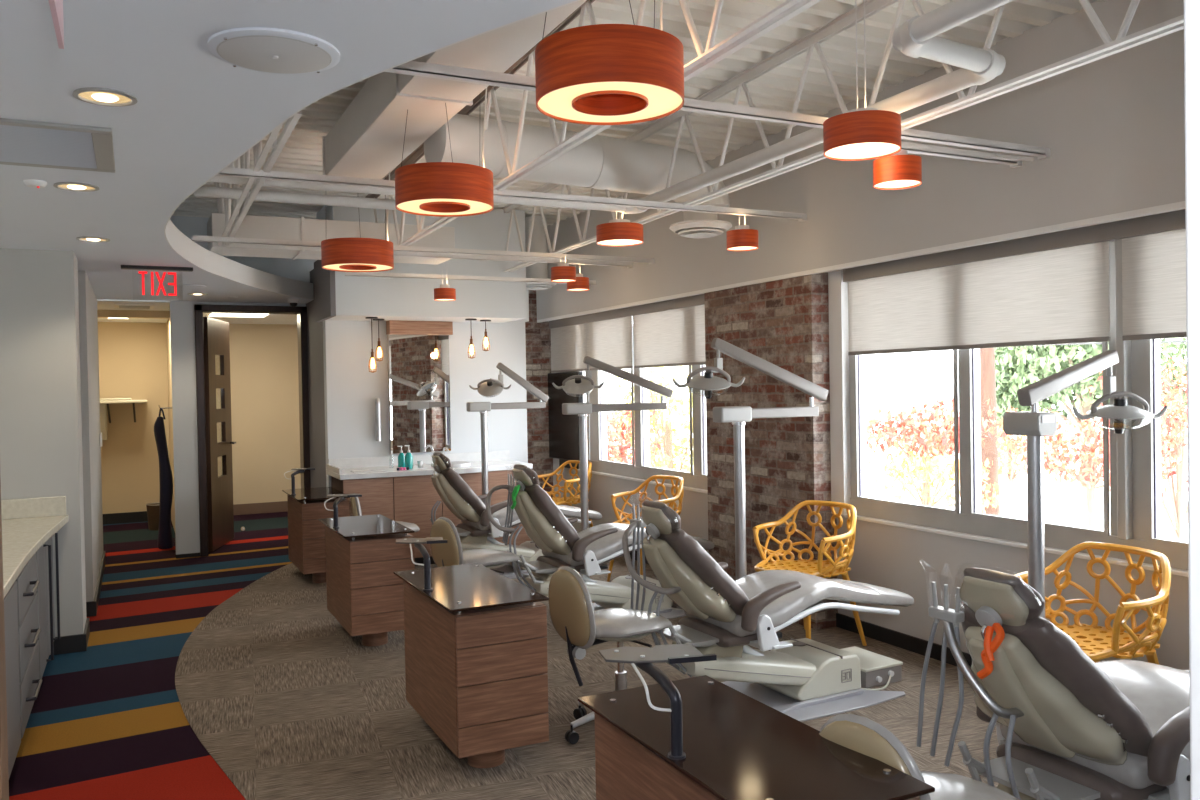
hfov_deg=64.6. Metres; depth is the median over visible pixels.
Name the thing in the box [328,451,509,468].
backsplash
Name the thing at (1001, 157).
diagonal brace
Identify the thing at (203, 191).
conduit pipe
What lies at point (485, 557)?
seat cushion
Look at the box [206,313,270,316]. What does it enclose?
ceiling light panel
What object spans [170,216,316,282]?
wall
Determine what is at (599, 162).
duct
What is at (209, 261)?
trim
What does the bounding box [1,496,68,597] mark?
countertop
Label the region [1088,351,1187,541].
shrub
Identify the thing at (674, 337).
roller shade
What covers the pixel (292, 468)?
tray
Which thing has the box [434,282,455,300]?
pendant lamp
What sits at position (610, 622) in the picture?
seat cushion
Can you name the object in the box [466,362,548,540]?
light
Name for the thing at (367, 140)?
duct
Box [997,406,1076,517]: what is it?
shrub
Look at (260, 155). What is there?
joist
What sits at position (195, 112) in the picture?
ceiling
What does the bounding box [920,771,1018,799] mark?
seat cushion
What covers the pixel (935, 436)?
shrub
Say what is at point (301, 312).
door frame
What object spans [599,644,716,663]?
tray
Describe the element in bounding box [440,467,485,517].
backrest cushion
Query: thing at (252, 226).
duct
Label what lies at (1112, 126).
wall
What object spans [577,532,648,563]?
baseboard
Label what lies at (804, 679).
dental chair
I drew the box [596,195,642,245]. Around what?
pendant lamp
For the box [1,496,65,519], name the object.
backsplash
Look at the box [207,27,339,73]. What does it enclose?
ceiling speaker
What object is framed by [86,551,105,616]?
baseboard
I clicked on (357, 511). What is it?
backrest cushion
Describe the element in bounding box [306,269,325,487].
wall
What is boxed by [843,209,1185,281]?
blind valance
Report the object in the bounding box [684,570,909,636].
seat cushion
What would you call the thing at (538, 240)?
duct
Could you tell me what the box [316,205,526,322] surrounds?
wall
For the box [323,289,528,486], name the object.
wall
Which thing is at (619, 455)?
shrub
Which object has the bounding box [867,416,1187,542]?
ground
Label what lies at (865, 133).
pendant lamp
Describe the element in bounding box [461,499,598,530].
seat cushion
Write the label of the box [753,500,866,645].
armchair
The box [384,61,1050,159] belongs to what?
joist bridging
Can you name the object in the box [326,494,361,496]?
tray
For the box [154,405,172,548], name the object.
apron
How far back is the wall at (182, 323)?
8.67 m
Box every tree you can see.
[606,366,693,472]
[672,387,692,467]
[958,348,1014,470]
[994,342,1186,505]
[1084,337,1186,423]
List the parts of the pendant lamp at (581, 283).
lamp shade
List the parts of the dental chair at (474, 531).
headrest knob, armrest, armrest, lift arm, plate, rail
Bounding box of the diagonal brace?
[908,153,1033,161]
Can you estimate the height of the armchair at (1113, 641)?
0.795 m
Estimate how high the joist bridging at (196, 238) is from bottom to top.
0.042 m
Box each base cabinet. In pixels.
[4,581,20,777]
[16,553,42,738]
[36,533,59,678]
[282,468,349,582]
[318,494,414,645]
[394,537,548,767]
[578,644,934,799]
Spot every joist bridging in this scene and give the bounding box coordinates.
[192,235,654,263]
[217,167,806,221]
[345,272,595,285]
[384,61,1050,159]
[393,251,632,267]
[901,141,1021,167]
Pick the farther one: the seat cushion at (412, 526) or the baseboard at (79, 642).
the seat cushion at (412, 526)
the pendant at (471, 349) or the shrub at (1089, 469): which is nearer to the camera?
the pendant at (471, 349)
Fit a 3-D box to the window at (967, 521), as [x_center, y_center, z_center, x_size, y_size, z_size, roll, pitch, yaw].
[2.294,-0.027,4.109,0.135,1.477,3.560,-1,1,-26]
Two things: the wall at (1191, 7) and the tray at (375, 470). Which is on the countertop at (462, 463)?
the tray at (375, 470)
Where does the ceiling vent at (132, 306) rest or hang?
in the ceiling at (102, 304)
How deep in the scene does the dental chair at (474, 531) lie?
7.45 m
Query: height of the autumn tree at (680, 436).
3.248 m
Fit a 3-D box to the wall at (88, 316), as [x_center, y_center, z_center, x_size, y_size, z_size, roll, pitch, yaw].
[-4.512,0.303,7.201,1.220,2.340,2.300,-1,1,-26]
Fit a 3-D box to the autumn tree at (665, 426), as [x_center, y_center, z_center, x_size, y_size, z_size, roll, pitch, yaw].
[1.005,0.802,14.005,2.160,3.355,1.735,-1,1,-26]
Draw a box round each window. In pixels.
[577,321,707,493]
[845,239,1188,576]
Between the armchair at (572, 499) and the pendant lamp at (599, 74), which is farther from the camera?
the armchair at (572, 499)
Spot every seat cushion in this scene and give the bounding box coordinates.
[395,521,419,531]
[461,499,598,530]
[463,549,519,565]
[542,523,710,565]
[594,608,671,637]
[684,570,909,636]
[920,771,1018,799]
[1000,660,1189,788]
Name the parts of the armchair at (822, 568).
leg, leg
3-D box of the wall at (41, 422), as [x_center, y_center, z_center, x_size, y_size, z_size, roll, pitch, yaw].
[-3.680,0.314,5.481,1.200,2.340,0.420,-1,1,-26]
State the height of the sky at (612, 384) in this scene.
4.200 m
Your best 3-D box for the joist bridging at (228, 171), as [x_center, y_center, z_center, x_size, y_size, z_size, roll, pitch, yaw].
[-0.273,-1.068,5.016,3.370,0.042,0.044,-1,1,-26]
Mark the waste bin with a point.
(152, 508)
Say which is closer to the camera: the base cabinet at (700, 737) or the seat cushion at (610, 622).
the base cabinet at (700, 737)
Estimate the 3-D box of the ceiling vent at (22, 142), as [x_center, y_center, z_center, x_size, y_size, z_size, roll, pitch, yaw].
[-1.903,-0.847,3.160,0.510,0.012,0.620,-1,1,-26]
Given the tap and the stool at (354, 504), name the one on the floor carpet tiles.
the stool at (354, 504)
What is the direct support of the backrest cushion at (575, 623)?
on the stool at (573, 617)
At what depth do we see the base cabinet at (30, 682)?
4.13 m
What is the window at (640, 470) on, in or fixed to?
in the wall at (905, 560)
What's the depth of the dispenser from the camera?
8.38 m
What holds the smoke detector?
attached to the ceiling at (195, 112)
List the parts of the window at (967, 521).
sill, sash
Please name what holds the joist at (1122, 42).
attached to the deck
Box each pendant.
[365,317,377,372]
[373,319,384,360]
[465,318,476,358]
[480,320,490,350]
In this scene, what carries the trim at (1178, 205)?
attached to the wall at (1112, 126)
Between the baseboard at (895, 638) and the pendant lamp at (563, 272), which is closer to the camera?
the baseboard at (895, 638)
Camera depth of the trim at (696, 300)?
8.00 m
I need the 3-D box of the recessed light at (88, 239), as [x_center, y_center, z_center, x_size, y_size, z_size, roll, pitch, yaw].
[-2.729,-0.864,5.117,0.163,0.008,0.163,-1,1,-26]
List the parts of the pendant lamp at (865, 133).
lamp shade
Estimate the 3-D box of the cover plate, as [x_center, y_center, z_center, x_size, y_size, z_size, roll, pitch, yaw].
[-3.202,-0.890,7.446,0.220,0.006,0.220,-1,1,-26]
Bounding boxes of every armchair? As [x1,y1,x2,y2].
[538,460,592,526]
[607,475,683,581]
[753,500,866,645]
[1015,542,1170,663]
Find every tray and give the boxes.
[291,468,314,469]
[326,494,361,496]
[350,469,384,472]
[396,537,447,543]
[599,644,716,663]
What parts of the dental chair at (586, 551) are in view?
instrument arm, headrest knob, armrest, lift arm, armrest, seat plate, rail, plate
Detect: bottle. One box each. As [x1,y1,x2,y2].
[397,446,404,467]
[404,445,412,468]
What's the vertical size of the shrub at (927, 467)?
2.030 m
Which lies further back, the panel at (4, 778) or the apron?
the apron
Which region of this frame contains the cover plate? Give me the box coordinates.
[177,284,206,287]
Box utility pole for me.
[980,348,999,515]
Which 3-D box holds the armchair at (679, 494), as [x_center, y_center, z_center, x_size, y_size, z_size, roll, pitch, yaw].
[0.366,0.991,7.204,0.543,0.795,0.626,-2,1,-32]
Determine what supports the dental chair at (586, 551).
on the floor carpet tiles
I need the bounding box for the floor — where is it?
[9,512,291,799]
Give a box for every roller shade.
[551,323,586,372]
[586,316,632,370]
[633,304,705,367]
[848,241,1110,354]
[1122,229,1186,340]
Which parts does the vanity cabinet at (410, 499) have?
door, door, door, door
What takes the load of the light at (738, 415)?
on the floor carpet tiles
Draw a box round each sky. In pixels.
[606,325,692,471]
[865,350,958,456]
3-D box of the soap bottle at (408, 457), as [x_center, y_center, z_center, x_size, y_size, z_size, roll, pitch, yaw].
[-1.639,0.487,8.142,0.069,0.205,0.067,-1,1,-26]
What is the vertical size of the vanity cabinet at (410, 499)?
0.772 m
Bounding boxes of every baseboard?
[54,618,89,654]
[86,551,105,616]
[103,511,147,524]
[176,553,199,557]
[233,501,287,514]
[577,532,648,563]
[836,613,971,667]
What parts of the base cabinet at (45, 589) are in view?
door, handle, door, handle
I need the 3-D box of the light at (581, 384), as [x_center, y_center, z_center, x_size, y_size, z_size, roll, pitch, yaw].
[0.132,0.538,6.861,0.945,1.712,0.208,-1,1,-26]
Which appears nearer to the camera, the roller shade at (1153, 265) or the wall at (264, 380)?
the roller shade at (1153, 265)
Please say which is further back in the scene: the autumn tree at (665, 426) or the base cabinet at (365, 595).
the autumn tree at (665, 426)
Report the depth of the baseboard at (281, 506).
11.74 m
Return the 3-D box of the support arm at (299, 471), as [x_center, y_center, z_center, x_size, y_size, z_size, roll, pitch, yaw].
[-2.415,0.656,7.592,0.125,0.189,0.133,-1,1,-26]
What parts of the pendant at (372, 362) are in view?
bulb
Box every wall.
[0,248,86,654]
[78,270,102,601]
[98,322,300,513]
[166,319,174,530]
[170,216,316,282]
[170,301,305,554]
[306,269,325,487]
[314,260,335,321]
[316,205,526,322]
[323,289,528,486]
[525,290,552,497]
[536,0,1184,321]
[553,371,1188,669]
[1184,0,1199,799]
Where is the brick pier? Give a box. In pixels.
[704,272,837,629]
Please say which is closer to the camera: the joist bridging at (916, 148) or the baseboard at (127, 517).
the joist bridging at (916, 148)
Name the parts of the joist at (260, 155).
web rod, web rod, web rod, web rod, web rod, web rod, web rod, web rod, web rod, web rod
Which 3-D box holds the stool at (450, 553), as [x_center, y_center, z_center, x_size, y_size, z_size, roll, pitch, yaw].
[-0.732,1.052,5.711,0.530,0.743,0.539,-2,1,-38]
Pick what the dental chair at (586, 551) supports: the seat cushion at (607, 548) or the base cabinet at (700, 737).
the seat cushion at (607, 548)
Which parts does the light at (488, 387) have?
arm, arm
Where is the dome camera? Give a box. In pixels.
[288,299,298,306]
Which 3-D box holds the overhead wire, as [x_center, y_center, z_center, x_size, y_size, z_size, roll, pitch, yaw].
[6.775,-1.003,12.829,27.021,0.529,0.784,-1,1,13]
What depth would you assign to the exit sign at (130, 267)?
6.27 m
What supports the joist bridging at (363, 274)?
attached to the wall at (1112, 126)
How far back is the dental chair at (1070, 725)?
2.56 m
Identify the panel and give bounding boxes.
[0,476,8,799]
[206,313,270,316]
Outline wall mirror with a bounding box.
[386,320,452,453]
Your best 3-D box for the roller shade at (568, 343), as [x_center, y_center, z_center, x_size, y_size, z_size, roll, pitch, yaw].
[-0.312,-0.518,9.249,0.040,0.486,0.830,-1,1,-26]
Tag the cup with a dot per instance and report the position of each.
(419, 463)
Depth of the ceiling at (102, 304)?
10.64 m
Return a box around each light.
[53,182,98,191]
[72,87,137,106]
[76,237,109,241]
[187,293,207,294]
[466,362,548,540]
[552,356,672,577]
[672,338,827,579]
[1003,350,1167,618]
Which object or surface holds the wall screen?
attached to the wall at (905, 560)
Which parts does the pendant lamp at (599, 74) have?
lamp shade, power cord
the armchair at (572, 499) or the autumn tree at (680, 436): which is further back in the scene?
the autumn tree at (680, 436)
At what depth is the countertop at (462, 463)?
8.33 m
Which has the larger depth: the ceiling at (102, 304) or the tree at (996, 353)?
the tree at (996, 353)
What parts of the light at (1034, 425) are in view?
arm, lamp handle, lamp handle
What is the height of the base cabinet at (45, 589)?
0.765 m
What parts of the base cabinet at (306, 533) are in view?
drawer, drawer, drawer, glass, drawer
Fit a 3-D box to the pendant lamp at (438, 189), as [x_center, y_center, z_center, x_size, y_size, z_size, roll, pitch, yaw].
[-0.724,-1.254,4.403,0.454,0.727,0.450,-1,1,-26]
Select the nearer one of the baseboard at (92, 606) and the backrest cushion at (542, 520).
the backrest cushion at (542, 520)
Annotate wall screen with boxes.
[548,372,582,468]
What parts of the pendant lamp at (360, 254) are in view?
lamp shade, lamp shade, power cord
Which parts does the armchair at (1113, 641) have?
leg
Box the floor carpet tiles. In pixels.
[175,556,998,799]
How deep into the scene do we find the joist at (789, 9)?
3.96 m
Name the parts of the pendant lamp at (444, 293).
lamp shade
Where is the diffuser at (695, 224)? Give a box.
[669,205,731,237]
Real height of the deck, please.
0.130 m
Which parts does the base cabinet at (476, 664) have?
glass, drawer, drawer, drawer, drawer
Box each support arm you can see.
[291,470,304,494]
[333,497,343,527]
[414,544,432,590]
[635,663,685,759]
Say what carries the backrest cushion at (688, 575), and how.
on the dental chair at (804, 679)
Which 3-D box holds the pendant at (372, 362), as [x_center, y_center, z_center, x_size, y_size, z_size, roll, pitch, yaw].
[-1.911,-0.461,7.970,0.100,0.465,0.100,-1,1,-26]
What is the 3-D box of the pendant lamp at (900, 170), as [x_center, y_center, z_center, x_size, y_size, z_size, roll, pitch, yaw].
[1.149,-0.953,3.675,0.180,0.242,0.180,-1,1,-26]
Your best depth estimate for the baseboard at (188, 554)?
8.67 m
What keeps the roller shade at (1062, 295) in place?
attached to the window at (967, 521)
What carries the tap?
on the countertop at (462, 463)
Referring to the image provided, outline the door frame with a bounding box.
[194,304,310,556]
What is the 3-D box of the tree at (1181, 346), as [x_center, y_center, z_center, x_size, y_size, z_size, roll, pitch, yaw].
[11.235,-0.101,16.687,5.195,4.728,5.010,-1,1,-26]
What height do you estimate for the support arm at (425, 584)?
0.169 m
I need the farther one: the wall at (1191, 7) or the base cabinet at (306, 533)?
the base cabinet at (306, 533)
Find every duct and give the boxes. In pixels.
[207,213,454,264]
[322,0,586,178]
[424,114,729,211]
[525,216,556,289]
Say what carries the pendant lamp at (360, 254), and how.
hanging from the deck
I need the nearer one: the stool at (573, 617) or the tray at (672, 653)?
the tray at (672, 653)
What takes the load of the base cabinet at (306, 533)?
on the floor carpet tiles
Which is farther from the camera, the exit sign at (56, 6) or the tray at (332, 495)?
the tray at (332, 495)
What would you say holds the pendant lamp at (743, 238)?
hanging from the joist bridging at (228, 171)
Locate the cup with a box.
[417,461,422,467]
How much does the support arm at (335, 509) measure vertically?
0.169 m
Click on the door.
(215, 331)
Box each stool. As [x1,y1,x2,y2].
[349,493,419,531]
[430,517,519,573]
[548,566,671,743]
[819,713,1018,799]
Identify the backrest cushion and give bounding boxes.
[353,493,361,515]
[437,517,462,564]
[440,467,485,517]
[519,484,585,551]
[555,566,595,648]
[645,529,748,615]
[820,713,930,799]
[960,604,1152,756]
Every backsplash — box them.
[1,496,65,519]
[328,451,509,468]
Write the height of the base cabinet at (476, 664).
0.859 m
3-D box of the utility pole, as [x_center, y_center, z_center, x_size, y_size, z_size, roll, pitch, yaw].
[5.229,-2.081,12.950,1.700,9.008,0.320,-1,1,-26]
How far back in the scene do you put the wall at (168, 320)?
10.62 m
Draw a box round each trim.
[164,0,579,299]
[537,201,1184,322]
[549,294,704,328]
[828,270,850,514]
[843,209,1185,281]
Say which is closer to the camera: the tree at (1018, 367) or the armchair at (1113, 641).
the armchair at (1113, 641)
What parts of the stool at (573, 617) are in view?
adjust knob, leg, lever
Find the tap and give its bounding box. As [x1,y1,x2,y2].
[442,446,448,454]
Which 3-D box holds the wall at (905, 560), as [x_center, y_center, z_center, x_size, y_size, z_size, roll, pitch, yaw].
[1.819,0.309,5.237,0.180,2.165,11.400,-1,1,-26]
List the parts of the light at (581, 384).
arm, arm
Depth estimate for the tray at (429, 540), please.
4.02 m
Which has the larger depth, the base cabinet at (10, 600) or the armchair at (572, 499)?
the armchair at (572, 499)
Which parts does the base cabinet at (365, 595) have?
glass, drawer, drawer, drawer, drawer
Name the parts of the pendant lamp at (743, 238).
lamp shade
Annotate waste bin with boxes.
[146,502,159,529]
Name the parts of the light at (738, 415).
lamp handle, lamp handle, arm, arm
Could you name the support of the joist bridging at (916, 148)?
attached to the joist at (1122, 42)
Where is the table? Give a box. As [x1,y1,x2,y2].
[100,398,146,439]
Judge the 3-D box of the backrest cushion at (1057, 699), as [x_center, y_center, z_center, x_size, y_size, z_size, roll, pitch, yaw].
[1.260,0.781,2.691,0.391,0.421,0.480,-1,1,-28]
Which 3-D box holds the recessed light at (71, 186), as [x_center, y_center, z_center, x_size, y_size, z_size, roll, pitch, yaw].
[-2.104,-0.856,3.819,0.163,0.008,0.163,-1,1,-26]
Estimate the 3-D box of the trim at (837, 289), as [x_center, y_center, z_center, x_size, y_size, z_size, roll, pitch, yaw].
[1.451,-0.042,5.743,0.060,1.465,0.117,-1,1,-26]
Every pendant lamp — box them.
[321,172,393,271]
[395,88,493,216]
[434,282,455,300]
[535,0,683,124]
[551,253,575,281]
[567,265,588,290]
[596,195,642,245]
[726,213,757,250]
[823,0,900,160]
[873,150,921,189]
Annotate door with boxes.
[203,317,235,551]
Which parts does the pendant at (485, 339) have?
bulb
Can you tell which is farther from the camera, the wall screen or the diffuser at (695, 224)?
the wall screen
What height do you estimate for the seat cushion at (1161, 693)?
0.208 m
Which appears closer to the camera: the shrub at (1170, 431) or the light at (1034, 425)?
the light at (1034, 425)
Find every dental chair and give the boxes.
[430,452,601,578]
[486,464,714,618]
[622,501,913,721]
[916,568,1189,799]
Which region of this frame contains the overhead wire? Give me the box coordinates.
[1034,341,1186,345]
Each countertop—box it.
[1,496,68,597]
[326,446,532,479]
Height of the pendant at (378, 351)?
0.365 m
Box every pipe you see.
[195,186,396,209]
[208,0,1012,213]
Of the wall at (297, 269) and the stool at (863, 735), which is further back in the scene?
the wall at (297, 269)
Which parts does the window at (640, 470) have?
sill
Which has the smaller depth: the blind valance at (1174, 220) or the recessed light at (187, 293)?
the blind valance at (1174, 220)
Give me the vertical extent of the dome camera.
0.070 m
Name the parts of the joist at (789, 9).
web rod, web rod, web rod, web rod, web rod, web rod, web rod, web rod, web rod, web rod, web rod, web rod, web rod, web rod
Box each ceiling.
[0,0,575,303]
[97,299,296,323]
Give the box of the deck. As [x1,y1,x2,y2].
[172,0,1104,225]
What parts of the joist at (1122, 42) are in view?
web rod, web rod, web rod, web rod, web rod, web rod, web rod, web rod, web rod, web rod, web rod, web rod, web rod, web rod, web rod, web rod, web rod, web rod, web rod, web rod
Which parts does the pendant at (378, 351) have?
bulb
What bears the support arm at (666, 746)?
on the base cabinet at (700, 737)
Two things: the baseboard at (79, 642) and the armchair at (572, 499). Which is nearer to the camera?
the baseboard at (79, 642)
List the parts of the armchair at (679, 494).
leg, leg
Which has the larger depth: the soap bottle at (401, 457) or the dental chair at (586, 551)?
the soap bottle at (401, 457)
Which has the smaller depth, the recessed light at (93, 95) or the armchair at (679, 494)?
the recessed light at (93, 95)
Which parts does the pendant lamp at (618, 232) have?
lamp shade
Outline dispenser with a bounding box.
[375,398,380,440]
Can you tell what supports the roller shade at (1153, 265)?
attached to the window at (967, 521)
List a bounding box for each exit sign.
[48,0,63,48]
[121,265,192,295]
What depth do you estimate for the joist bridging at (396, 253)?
7.27 m
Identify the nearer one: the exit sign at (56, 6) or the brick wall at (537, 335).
the exit sign at (56, 6)
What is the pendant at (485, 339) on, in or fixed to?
hanging from the wall at (358, 298)
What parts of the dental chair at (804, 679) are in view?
instrument arm, headrest knob, headrest post, armrest, lift arm, armrest, seat plate, plate, rail, junction lid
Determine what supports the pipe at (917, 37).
attached to the joist at (789, 9)
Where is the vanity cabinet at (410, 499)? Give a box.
[331,470,531,565]
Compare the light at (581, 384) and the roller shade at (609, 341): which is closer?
the light at (581, 384)
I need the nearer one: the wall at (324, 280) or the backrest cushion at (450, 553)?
the backrest cushion at (450, 553)
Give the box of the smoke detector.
[23,179,46,187]
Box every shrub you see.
[607,400,666,467]
[866,398,1016,496]
[867,448,1007,513]
[995,418,1166,529]
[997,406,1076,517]
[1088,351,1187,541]
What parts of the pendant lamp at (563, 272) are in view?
lamp shade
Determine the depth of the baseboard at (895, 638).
5.35 m
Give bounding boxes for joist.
[214,112,301,245]
[365,0,820,245]
[501,0,1183,271]
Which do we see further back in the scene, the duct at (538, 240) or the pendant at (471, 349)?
the duct at (538, 240)
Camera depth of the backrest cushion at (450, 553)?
5.49 m
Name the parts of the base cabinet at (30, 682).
drawer, drawer, drawer, handle, handle, handle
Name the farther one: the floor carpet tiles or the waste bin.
the waste bin
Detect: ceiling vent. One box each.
[0,118,114,172]
[114,304,154,308]
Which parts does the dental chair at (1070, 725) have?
instrument arm, armrest, headrest post, headrest knob, armrest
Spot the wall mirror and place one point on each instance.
(418, 351)
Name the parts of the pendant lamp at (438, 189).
lamp shade, lamp shade, power cord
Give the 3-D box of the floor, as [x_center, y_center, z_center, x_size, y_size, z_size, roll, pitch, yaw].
[-1.427,1.502,5.658,5.550,0.120,15.000,-1,1,-26]

